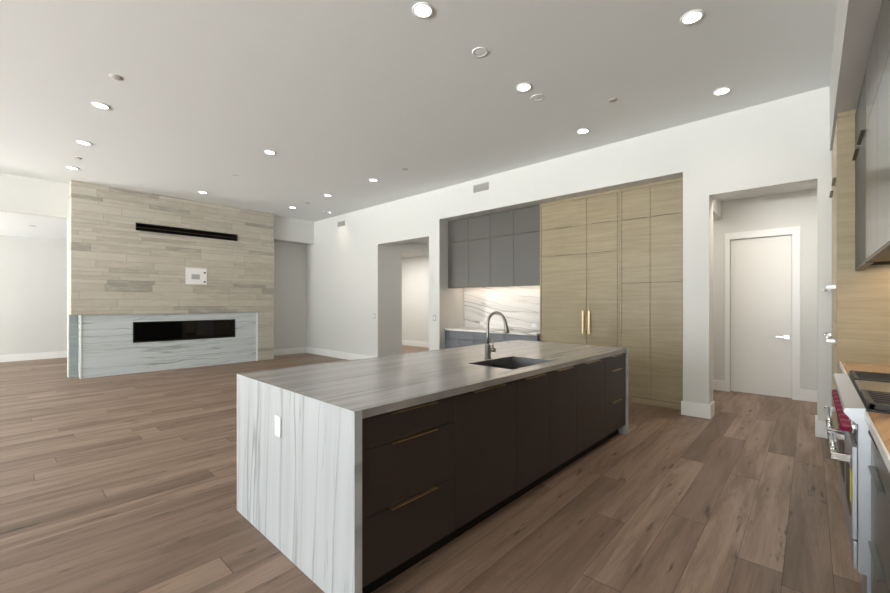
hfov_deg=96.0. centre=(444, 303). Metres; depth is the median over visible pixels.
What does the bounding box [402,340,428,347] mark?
baseboard
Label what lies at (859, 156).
upper cabinet
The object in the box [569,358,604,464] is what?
base cabinet
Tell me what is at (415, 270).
wall
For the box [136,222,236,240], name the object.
air vent
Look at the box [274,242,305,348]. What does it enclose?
wall niche
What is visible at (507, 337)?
base cabinet
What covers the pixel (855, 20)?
wall
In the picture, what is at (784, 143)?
wall
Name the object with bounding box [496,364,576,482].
base cabinet
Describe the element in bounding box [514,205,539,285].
upper cabinet
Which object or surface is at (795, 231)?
trim
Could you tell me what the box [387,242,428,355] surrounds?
wall
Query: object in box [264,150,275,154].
recessed light
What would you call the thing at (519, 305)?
backsplash
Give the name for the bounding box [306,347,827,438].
baseboard
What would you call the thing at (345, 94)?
ceiling
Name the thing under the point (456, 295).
wall
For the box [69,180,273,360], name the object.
wall
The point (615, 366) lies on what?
base cabinet
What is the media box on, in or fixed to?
attached to the wall at (115, 267)
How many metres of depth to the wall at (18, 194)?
7.20 m
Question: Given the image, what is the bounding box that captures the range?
[824,370,889,592]
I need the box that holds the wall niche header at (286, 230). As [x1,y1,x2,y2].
[274,215,313,244]
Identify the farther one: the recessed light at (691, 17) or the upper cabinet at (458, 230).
the upper cabinet at (458, 230)
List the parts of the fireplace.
glass pane, frame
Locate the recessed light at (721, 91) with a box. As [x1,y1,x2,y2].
[713,87,731,95]
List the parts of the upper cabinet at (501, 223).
door, door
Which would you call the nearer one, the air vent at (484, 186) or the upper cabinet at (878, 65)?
the upper cabinet at (878, 65)
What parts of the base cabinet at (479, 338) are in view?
door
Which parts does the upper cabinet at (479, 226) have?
door, door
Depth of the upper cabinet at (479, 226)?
7.46 m
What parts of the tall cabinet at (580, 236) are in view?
door, door, door, rail, handle, handle, door, door, door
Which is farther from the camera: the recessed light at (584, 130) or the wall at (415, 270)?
the wall at (415, 270)
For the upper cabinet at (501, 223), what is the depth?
7.11 m
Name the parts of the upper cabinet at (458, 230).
door, door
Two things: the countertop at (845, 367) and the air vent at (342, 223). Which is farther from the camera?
the air vent at (342, 223)
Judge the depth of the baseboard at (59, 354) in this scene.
9.83 m
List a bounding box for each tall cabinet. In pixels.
[540,189,619,346]
[620,177,682,409]
[823,109,889,472]
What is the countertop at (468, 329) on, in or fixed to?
on the base cabinet at (507, 337)
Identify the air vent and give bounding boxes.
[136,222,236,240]
[338,221,344,226]
[473,182,488,192]
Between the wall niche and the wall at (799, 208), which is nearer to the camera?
the wall at (799, 208)
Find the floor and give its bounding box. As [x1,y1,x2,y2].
[0,345,861,592]
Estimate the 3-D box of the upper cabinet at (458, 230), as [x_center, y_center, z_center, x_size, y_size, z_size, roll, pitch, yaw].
[0.421,-0.964,7.996,0.519,1.336,0.526,0,0,42]
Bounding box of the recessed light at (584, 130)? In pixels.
[576,128,589,133]
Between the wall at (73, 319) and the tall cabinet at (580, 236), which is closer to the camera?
the tall cabinet at (580, 236)
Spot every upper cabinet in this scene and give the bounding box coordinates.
[448,218,468,287]
[469,214,489,287]
[490,210,513,286]
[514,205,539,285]
[852,71,889,270]
[866,0,889,261]
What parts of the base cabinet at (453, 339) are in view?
door, drawer, door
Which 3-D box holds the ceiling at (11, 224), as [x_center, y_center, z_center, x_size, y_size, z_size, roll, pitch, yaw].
[-11.307,-1.662,6.047,3.940,0.100,18.300,0,0,42]
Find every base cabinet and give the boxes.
[362,396,454,592]
[445,330,472,348]
[446,380,515,543]
[473,332,503,344]
[493,364,549,504]
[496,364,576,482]
[504,334,539,341]
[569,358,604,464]
[598,353,625,445]
[868,430,889,592]
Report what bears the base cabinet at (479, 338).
on the floor
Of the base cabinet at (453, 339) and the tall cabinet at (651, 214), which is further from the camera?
the base cabinet at (453, 339)
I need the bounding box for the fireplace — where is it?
[78,312,257,378]
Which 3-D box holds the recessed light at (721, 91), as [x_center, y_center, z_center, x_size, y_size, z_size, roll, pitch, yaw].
[2.911,-2.226,4.212,0.164,0.010,0.164,0,0,42]
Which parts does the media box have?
socket plate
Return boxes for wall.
[0,173,68,377]
[0,235,66,354]
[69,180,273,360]
[69,315,77,377]
[306,86,831,421]
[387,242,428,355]
[402,255,428,341]
[449,221,463,327]
[713,189,816,390]
[830,0,881,150]
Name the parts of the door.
handle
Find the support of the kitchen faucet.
on the countertop at (301, 489)
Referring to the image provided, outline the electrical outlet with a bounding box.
[275,415,280,437]
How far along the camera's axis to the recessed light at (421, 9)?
3.04 m
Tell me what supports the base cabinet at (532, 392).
on the floor
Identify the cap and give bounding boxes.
[109,74,122,79]
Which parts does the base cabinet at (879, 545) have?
handle, handle, handle, drawer, drawer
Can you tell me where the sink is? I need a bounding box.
[470,356,550,366]
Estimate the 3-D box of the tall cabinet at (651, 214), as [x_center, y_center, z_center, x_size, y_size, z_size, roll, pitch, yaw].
[2.980,-0.126,5.654,0.825,3.028,0.537,0,0,42]
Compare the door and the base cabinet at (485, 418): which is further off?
the door
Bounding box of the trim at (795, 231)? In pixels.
[725,226,799,399]
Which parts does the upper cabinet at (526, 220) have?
door, door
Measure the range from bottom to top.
0.980 m
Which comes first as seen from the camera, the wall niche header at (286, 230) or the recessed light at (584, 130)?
the recessed light at (584, 130)
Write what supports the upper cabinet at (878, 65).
attached to the wall
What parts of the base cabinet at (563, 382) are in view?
door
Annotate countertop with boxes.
[237,340,627,592]
[444,327,539,335]
[840,361,889,373]
[865,411,889,472]
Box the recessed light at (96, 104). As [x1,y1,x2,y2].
[91,102,109,109]
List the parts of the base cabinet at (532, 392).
door, handle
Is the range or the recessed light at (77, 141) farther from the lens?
the recessed light at (77, 141)
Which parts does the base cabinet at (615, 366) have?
drawer, drawer, drawer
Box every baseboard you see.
[0,351,66,361]
[274,347,305,355]
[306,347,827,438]
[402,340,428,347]
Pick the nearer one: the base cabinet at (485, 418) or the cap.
the base cabinet at (485, 418)
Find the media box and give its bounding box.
[186,268,206,284]
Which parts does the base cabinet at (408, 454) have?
drawer, drawer, drawer, handle, handle, handle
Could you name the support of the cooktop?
in the range
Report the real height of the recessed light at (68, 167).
0.010 m
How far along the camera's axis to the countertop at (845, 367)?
2.96 m
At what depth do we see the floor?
2.73 m
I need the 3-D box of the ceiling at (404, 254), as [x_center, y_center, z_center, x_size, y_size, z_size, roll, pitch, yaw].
[-0.857,-1.562,10.978,5.340,0.100,3.130,0,0,42]
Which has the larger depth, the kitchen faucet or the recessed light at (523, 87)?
the recessed light at (523, 87)
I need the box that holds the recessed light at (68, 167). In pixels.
[66,166,78,169]
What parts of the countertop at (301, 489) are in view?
waterfall panel, waterfall panel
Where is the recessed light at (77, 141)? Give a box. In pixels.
[76,140,91,145]
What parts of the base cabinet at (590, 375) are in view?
door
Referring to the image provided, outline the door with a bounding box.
[731,235,791,397]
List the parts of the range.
handle, handle, knob, oven door, knob, drawer, knob, knob, oven door, drawer, toe panel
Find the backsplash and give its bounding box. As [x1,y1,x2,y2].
[464,285,539,330]
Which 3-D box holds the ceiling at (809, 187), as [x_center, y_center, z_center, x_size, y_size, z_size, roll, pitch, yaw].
[2.792,-1.662,6.772,6.000,0.100,1.830,0,0,42]
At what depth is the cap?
3.94 m
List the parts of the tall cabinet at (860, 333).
door, door, handle, door, door, door, door, door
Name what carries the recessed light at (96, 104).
in the ceiling at (345, 94)
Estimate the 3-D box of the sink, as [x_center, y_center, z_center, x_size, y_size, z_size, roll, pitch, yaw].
[0.544,0.605,3.242,0.418,0.256,0.623,0,0,43]
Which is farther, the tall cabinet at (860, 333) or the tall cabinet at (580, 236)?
the tall cabinet at (580, 236)
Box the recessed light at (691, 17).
[680,9,703,24]
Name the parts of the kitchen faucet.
spout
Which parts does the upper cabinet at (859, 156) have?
handle, door, door, handle, door, door, rail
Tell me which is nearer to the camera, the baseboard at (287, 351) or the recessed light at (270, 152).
the recessed light at (270, 152)
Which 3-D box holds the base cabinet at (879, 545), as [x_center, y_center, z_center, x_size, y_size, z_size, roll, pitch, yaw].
[1.877,0.952,1.312,0.655,0.872,0.628,0,0,42]
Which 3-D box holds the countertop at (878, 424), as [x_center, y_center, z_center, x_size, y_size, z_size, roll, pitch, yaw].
[1.653,0.494,1.063,0.659,0.040,1.298,0,0,42]
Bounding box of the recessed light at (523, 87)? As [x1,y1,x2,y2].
[516,83,531,91]
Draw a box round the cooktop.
[848,374,889,413]
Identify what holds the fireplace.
on the floor
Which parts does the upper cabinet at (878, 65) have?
door, door, door, door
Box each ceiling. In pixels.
[0,0,836,221]
[0,212,306,245]
[402,239,428,257]
[453,184,816,220]
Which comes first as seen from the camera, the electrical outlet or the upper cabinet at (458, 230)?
the electrical outlet
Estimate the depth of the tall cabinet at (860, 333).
3.24 m
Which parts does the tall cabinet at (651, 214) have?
door, door, door, rail, door, door, door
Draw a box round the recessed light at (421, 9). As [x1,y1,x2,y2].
[412,2,433,17]
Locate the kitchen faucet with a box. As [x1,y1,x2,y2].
[484,311,508,358]
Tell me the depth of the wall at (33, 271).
9.84 m
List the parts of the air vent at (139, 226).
rail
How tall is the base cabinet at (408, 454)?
0.872 m

